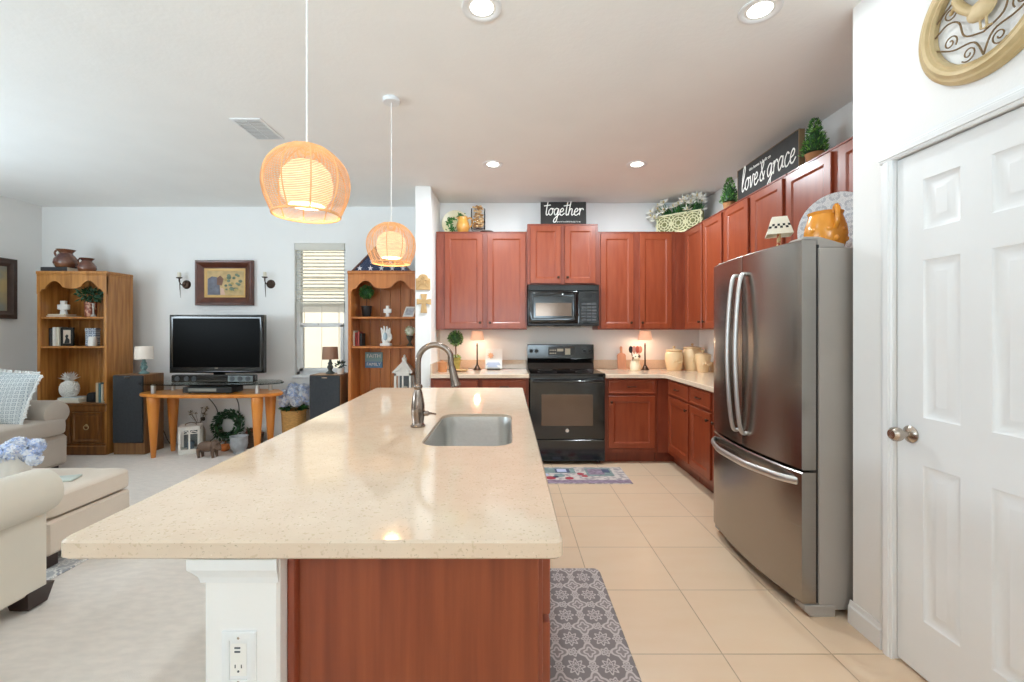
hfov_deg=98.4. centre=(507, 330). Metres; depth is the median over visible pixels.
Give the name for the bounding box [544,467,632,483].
mat
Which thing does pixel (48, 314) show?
book
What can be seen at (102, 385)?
book
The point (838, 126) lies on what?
wall
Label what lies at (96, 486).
cushion
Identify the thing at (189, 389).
cable box
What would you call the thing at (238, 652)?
receptacle
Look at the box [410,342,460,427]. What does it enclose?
faucet
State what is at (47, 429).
seat cushion
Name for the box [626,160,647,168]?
recessed light
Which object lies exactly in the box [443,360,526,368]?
backsplash
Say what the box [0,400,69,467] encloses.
sofa
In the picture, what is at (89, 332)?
patterned box
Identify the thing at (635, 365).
pot
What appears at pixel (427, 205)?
wall partition
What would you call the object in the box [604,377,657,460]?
base cabinet
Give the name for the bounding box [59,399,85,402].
book
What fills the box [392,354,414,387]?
lantern
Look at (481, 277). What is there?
upper cabinet
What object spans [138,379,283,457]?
tv stand
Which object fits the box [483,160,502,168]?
recessed light
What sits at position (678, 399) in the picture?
base cabinet
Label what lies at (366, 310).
pot
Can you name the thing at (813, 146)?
cone topiary
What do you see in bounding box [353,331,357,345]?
book
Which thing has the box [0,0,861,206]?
ceiling
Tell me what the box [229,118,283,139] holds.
ceiling vent
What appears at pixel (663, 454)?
base cabinet
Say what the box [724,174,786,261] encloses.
upper cabinet
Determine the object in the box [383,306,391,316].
cross ornament
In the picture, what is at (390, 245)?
pendant lamp
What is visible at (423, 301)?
wall cross
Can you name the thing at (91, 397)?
mantel clock
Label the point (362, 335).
book
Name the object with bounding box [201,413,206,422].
wall outlet
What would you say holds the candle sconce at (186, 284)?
attached to the wall at (151, 245)
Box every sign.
[541,201,585,223]
[737,128,804,200]
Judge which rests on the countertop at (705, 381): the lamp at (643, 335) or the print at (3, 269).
the lamp at (643, 335)
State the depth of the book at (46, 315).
4.86 m
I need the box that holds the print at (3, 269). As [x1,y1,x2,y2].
[0,266,6,310]
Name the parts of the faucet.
lever, spout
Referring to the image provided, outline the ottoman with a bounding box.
[32,468,128,568]
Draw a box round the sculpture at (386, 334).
[380,326,391,345]
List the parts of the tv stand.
leg, post, leg, glass, leg, post, leg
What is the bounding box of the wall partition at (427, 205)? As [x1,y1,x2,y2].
[415,186,439,387]
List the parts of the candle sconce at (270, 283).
arm, plate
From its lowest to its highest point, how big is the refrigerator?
1.800 m
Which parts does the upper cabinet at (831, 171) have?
door, frame, door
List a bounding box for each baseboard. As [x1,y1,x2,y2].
[164,435,277,443]
[848,599,881,649]
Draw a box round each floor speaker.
[113,373,163,453]
[310,373,347,419]
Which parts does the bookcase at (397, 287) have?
panel, shelf, shelf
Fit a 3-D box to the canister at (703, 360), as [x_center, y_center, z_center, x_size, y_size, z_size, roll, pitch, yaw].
[2.065,0.317,4.678,0.167,0.238,0.171,0,0,0]
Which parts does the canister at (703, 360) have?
lid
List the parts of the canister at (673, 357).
lid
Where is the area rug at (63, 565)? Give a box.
[46,550,87,579]
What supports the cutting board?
on the countertop at (705, 381)
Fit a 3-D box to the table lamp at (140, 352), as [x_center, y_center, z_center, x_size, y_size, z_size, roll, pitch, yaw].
[-4.060,0.324,4.930,0.176,0.305,0.176,0,0,0]
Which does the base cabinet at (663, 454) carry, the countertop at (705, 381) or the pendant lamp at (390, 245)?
the countertop at (705, 381)
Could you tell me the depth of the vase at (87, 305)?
4.90 m
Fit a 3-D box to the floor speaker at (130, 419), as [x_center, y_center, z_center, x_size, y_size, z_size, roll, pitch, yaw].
[-4.115,0.910,4.923,0.340,0.865,0.294,0,0,0]
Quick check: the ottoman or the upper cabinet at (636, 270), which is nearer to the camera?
the ottoman
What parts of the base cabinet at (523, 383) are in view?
drawer, drawer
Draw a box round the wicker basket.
[243,427,264,448]
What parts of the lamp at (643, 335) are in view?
lamp shade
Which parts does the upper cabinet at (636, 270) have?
door, door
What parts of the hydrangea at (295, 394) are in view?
pot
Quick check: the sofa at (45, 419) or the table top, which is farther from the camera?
the table top
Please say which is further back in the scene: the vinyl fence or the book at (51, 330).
the vinyl fence
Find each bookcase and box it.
[36,271,132,454]
[347,271,414,400]
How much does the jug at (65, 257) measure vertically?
0.209 m
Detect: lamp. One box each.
[134,346,153,373]
[260,0,350,223]
[322,347,337,373]
[366,95,415,266]
[470,331,483,369]
[638,331,651,369]
[765,216,793,245]
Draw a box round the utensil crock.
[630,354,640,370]
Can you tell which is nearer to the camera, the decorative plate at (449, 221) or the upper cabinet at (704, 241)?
the upper cabinet at (704, 241)
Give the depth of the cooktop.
4.56 m
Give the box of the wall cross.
[417,294,430,312]
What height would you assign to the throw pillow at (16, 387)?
0.579 m
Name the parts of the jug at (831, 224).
handle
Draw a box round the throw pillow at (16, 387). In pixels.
[0,369,42,424]
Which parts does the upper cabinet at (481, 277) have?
door, door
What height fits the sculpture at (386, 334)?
0.222 m
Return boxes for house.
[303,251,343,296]
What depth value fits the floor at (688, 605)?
2.24 m
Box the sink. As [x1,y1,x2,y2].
[424,417,511,445]
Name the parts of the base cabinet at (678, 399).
door, drawer, frame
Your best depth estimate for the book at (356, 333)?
4.87 m
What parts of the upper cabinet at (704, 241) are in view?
door, door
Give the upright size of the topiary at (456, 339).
0.455 m
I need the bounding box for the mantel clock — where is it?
[86,392,95,401]
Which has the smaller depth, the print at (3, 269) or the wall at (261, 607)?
the wall at (261, 607)
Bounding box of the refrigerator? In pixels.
[711,237,852,616]
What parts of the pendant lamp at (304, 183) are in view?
lamp shade, lamp shade, cord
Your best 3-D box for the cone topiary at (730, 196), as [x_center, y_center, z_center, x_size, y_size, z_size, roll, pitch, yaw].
[2.001,-1.234,3.991,0.186,0.310,0.180,0,0,20]
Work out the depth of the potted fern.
4.91 m
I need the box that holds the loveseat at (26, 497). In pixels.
[0,469,63,610]
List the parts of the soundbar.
silver panel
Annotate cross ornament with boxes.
[57,301,69,313]
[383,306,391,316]
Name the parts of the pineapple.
crown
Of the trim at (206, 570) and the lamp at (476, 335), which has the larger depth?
the lamp at (476, 335)
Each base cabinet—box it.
[287,559,549,681]
[431,378,528,408]
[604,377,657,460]
[655,378,676,463]
[668,379,699,481]
[689,386,714,492]
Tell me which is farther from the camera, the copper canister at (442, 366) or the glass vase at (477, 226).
the glass vase at (477, 226)
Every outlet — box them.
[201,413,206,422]
[222,630,256,681]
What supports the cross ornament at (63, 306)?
on the book at (48, 314)
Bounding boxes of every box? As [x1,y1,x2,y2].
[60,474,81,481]
[85,328,100,345]
[183,386,242,392]
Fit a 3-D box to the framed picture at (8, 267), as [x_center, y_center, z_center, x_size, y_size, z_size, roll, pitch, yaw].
[-5.547,-0.468,4.570,0.042,0.670,0.840,0,0,0]
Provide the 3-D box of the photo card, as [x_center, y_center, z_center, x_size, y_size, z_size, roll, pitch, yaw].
[-1.092,-0.210,4.911,0.150,0.122,0.060,0,0,0]
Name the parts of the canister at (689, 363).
lid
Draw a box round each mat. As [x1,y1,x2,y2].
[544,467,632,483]
[549,568,641,681]
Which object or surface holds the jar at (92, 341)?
on the bookcase at (89, 425)
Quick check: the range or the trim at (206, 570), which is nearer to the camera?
the trim at (206, 570)
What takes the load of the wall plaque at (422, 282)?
attached to the wall partition at (427, 205)
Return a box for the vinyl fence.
[303,299,343,367]
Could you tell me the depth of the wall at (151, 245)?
5.28 m
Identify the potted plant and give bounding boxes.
[335,360,346,373]
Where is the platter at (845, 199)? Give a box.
[797,191,852,247]
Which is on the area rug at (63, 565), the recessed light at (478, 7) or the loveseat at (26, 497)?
the loveseat at (26, 497)
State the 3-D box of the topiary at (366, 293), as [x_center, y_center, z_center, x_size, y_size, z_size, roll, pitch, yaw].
[-1.574,-0.339,4.921,0.178,0.367,0.170,0,0,0]
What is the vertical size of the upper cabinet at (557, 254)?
0.656 m
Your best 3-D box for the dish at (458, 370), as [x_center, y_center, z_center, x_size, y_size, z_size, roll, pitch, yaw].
[-0.500,0.426,4.780,0.148,0.020,0.148,0,0,0]
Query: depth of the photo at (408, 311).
4.90 m
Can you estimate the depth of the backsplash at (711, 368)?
4.75 m
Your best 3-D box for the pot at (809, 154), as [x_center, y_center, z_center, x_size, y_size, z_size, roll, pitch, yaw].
[2.000,-1.118,2.880,0.116,0.078,0.116,0,0,0]
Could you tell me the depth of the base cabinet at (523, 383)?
4.48 m
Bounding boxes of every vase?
[84,302,97,316]
[471,205,484,231]
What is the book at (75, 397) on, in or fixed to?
on the book at (80, 400)
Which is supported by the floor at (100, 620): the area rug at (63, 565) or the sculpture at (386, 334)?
the area rug at (63, 565)
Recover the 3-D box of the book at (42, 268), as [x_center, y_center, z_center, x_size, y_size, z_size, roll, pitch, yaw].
[-4.963,-0.675,4.930,0.290,0.050,0.200,0,0,0]
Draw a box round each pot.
[229,434,248,453]
[361,306,371,316]
[454,357,459,368]
[630,360,640,370]
[723,201,734,208]
[804,150,824,161]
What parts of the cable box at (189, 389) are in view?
panel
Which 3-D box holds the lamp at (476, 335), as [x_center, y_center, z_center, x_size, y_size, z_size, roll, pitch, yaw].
[-0.345,0.218,4.950,0.156,0.435,0.156,0,0,0]
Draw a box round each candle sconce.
[176,272,190,297]
[262,272,274,295]
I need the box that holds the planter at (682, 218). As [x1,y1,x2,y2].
[646,191,707,231]
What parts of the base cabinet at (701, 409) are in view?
drawer, door, door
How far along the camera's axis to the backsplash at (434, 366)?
4.61 m
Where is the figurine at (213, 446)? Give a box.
[196,440,221,457]
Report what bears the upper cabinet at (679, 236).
attached to the wall at (499, 217)
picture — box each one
[0,257,16,318]
[61,327,74,345]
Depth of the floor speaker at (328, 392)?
4.78 m
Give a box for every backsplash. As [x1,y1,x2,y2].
[430,360,441,373]
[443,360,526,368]
[593,360,683,368]
[709,362,713,371]
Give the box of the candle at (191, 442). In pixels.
[187,441,193,448]
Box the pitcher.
[456,216,472,231]
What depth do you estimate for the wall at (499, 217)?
5.13 m
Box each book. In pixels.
[41,267,77,270]
[46,315,80,316]
[48,314,75,315]
[50,329,52,345]
[53,327,55,345]
[56,327,60,345]
[57,396,85,399]
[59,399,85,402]
[96,382,103,402]
[98,383,103,402]
[101,384,104,402]
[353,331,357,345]
[355,332,357,345]
[358,332,362,345]
[360,333,364,345]
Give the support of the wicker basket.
on the floor at (100, 620)
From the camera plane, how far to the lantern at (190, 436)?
4.87 m
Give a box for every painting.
[195,260,253,305]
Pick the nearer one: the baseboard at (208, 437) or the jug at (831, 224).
the jug at (831, 224)
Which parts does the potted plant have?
pot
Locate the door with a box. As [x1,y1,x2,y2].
[887,106,1023,681]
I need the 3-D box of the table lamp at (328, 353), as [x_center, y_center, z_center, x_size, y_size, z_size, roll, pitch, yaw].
[-1.983,0.327,4.930,0.172,0.299,0.172,0,0,0]
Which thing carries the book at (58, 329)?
on the bookcase at (89, 425)
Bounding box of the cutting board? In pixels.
[617,346,625,368]
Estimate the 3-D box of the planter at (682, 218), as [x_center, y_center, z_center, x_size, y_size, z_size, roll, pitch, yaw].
[1.852,-1.292,4.873,0.679,0.427,0.237,0,0,42]
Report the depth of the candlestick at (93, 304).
4.87 m
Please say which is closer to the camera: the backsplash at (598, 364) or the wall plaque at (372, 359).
the wall plaque at (372, 359)
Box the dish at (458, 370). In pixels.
[456,369,468,371]
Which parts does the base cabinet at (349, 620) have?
corner moulding, frame, drawer, door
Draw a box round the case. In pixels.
[351,248,410,270]
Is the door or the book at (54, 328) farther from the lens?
the book at (54, 328)
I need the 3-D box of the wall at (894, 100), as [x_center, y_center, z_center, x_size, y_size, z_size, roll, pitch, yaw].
[1.955,-0.068,-0.732,0.730,2.835,5.537,0,0,0]
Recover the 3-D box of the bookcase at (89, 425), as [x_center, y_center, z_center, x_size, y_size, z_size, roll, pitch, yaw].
[-4.728,0.346,4.949,0.767,1.992,0.362,0,0,0]
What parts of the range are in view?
control panel, oven door, handle, drawer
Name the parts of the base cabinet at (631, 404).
drawer, door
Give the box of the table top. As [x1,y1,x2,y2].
[139,389,282,397]
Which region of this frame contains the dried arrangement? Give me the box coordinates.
[188,406,208,440]
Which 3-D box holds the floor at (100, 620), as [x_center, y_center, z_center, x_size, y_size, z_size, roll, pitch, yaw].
[-3.145,1.396,0.940,5.050,0.108,8.880,0,0,0]
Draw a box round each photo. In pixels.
[63,330,70,342]
[404,308,414,314]
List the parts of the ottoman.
leg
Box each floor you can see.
[0,444,247,681]
[542,461,927,681]
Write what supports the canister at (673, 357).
on the countertop at (705, 381)
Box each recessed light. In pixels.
[462,0,501,21]
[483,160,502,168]
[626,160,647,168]
[737,0,783,24]
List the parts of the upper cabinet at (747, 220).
door, door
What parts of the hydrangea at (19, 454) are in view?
pot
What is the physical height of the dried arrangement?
0.470 m
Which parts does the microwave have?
door, handle, control panel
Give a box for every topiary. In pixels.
[359,284,374,316]
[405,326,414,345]
[447,330,463,368]
[719,177,736,208]
[798,117,830,161]
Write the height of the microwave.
0.444 m
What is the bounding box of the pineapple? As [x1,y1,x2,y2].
[58,372,79,396]
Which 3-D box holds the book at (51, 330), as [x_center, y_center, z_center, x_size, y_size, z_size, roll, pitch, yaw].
[-5.058,0.071,4.960,0.022,0.190,0.140,0,0,0]
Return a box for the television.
[170,315,266,373]
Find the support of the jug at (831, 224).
on the refrigerator
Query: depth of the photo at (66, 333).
4.91 m
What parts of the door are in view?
knob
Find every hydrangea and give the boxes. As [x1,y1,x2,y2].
[0,436,46,478]
[278,382,309,432]
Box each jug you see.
[52,248,77,267]
[77,257,96,270]
[803,203,848,246]
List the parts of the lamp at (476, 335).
lamp shade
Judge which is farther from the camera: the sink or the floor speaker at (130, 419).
the floor speaker at (130, 419)
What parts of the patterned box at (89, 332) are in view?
lid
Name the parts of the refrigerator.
door, handle, handle, handle, freezer drawer, door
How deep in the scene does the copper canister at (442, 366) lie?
4.68 m
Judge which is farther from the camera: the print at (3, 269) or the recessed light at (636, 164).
the print at (3, 269)
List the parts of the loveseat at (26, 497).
arm panel, leg, arm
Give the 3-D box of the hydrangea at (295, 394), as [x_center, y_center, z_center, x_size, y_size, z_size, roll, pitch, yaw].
[-2.458,0.970,5.083,0.359,0.744,0.344,0,0,31]
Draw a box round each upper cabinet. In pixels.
[436,232,526,329]
[526,224,597,286]
[592,232,674,329]
[675,231,685,329]
[685,209,723,329]
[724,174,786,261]
[786,136,852,242]
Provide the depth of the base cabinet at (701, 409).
3.70 m
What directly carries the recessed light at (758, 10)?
in the ceiling
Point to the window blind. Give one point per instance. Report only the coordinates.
(338, 247)
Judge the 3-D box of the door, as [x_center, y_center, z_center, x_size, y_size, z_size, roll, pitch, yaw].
[1.579,0.319,1.516,0.117,2.035,0.606,0,0,0]
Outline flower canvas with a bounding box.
[485,349,501,369]
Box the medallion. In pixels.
[918,0,1023,85]
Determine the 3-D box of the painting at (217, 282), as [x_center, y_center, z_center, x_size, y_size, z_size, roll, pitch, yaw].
[-3.368,-0.571,5.250,0.680,0.536,0.055,0,0,0]
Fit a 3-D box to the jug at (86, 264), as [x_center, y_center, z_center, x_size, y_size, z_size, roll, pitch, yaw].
[-4.696,-0.732,4.930,0.168,0.163,0.168,0,0,45]
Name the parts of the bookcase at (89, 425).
panel, cabinet door, shelf, shelf, moulding, panel, cabinet door, panel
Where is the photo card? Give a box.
[403,307,414,316]
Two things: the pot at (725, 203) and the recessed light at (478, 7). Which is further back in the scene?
the pot at (725, 203)
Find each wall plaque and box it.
[365,352,382,367]
[416,274,429,289]
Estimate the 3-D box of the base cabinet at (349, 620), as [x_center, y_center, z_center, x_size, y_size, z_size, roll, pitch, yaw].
[-0.176,0.913,2.155,0.608,0.873,2.390,0,0,0]
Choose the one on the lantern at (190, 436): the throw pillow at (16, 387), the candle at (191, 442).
the candle at (191, 442)
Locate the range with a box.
[527,344,604,462]
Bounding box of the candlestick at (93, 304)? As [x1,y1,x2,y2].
[90,303,96,316]
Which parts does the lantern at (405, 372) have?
frame, plate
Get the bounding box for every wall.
[0,196,41,399]
[42,207,414,434]
[206,559,286,681]
[440,203,698,359]
[699,101,852,361]
[853,0,1023,657]
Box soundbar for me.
[171,374,257,381]
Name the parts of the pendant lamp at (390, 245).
lamp shade, lamp shade, cord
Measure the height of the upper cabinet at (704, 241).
1.064 m
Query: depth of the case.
4.89 m
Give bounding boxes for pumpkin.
[220,441,229,451]
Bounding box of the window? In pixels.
[292,251,344,377]
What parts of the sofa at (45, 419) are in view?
arm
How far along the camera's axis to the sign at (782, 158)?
3.32 m
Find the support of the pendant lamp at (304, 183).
hanging from the ceiling
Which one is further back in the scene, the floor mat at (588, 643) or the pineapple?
the pineapple
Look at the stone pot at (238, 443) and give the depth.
4.80 m
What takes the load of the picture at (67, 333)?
on the bookcase at (89, 425)
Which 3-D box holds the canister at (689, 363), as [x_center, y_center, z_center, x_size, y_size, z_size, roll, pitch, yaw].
[2.055,0.286,4.928,0.216,0.299,0.220,0,0,0]
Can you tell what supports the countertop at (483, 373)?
on the base cabinet at (523, 383)
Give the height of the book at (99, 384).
0.210 m
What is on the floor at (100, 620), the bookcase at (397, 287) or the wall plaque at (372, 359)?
the bookcase at (397, 287)
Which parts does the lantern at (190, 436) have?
plate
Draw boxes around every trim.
[186,559,278,582]
[878,83,1023,658]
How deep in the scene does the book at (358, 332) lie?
4.88 m
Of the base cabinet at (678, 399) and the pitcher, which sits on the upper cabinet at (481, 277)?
the pitcher
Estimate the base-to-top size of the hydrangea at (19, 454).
0.261 m
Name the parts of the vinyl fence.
rail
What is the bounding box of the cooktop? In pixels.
[527,369,604,375]
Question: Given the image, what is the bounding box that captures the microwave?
[527,285,598,326]
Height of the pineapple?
0.280 m
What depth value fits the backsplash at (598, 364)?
5.11 m
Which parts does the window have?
sill, sash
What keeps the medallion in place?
attached to the wall at (894, 100)
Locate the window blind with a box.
[295,243,344,355]
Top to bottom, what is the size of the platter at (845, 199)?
0.364 m
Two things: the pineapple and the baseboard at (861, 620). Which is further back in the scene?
the pineapple
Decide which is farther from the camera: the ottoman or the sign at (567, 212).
the sign at (567, 212)
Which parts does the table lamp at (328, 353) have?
lamp shade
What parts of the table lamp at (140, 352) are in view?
lamp shade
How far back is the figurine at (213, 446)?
4.67 m
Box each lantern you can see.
[178,422,202,454]
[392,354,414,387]
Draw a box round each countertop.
[61,388,562,558]
[430,369,528,377]
[596,369,713,392]
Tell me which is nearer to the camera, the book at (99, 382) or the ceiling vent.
the ceiling vent
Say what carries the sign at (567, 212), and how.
on the upper cabinet at (557, 254)
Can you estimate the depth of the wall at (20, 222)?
5.07 m
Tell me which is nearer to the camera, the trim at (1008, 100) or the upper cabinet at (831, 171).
the trim at (1008, 100)
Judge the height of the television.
0.735 m
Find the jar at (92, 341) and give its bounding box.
[88,337,96,345]
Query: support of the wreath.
on the floor at (100, 620)
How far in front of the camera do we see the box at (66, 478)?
2.72 m
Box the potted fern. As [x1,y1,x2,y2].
[73,284,103,316]
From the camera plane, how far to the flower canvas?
4.99 m
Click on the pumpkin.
(226, 446)
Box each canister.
[438,360,446,371]
[665,346,682,370]
[682,343,701,370]
[695,350,711,372]
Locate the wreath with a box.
[209,408,244,441]
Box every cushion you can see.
[0,419,65,444]
[32,468,128,518]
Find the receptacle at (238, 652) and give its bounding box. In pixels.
[230,644,246,675]
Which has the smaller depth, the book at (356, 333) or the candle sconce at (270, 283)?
the book at (356, 333)
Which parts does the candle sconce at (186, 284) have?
arm, plate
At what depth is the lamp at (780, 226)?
2.62 m
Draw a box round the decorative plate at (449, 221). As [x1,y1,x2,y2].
[442,210,468,231]
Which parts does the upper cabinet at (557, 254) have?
door, door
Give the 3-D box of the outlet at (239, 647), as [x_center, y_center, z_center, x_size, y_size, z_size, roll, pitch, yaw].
[-0.564,0.688,0.926,0.072,0.116,0.008,0,0,0]
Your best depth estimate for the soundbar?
4.76 m

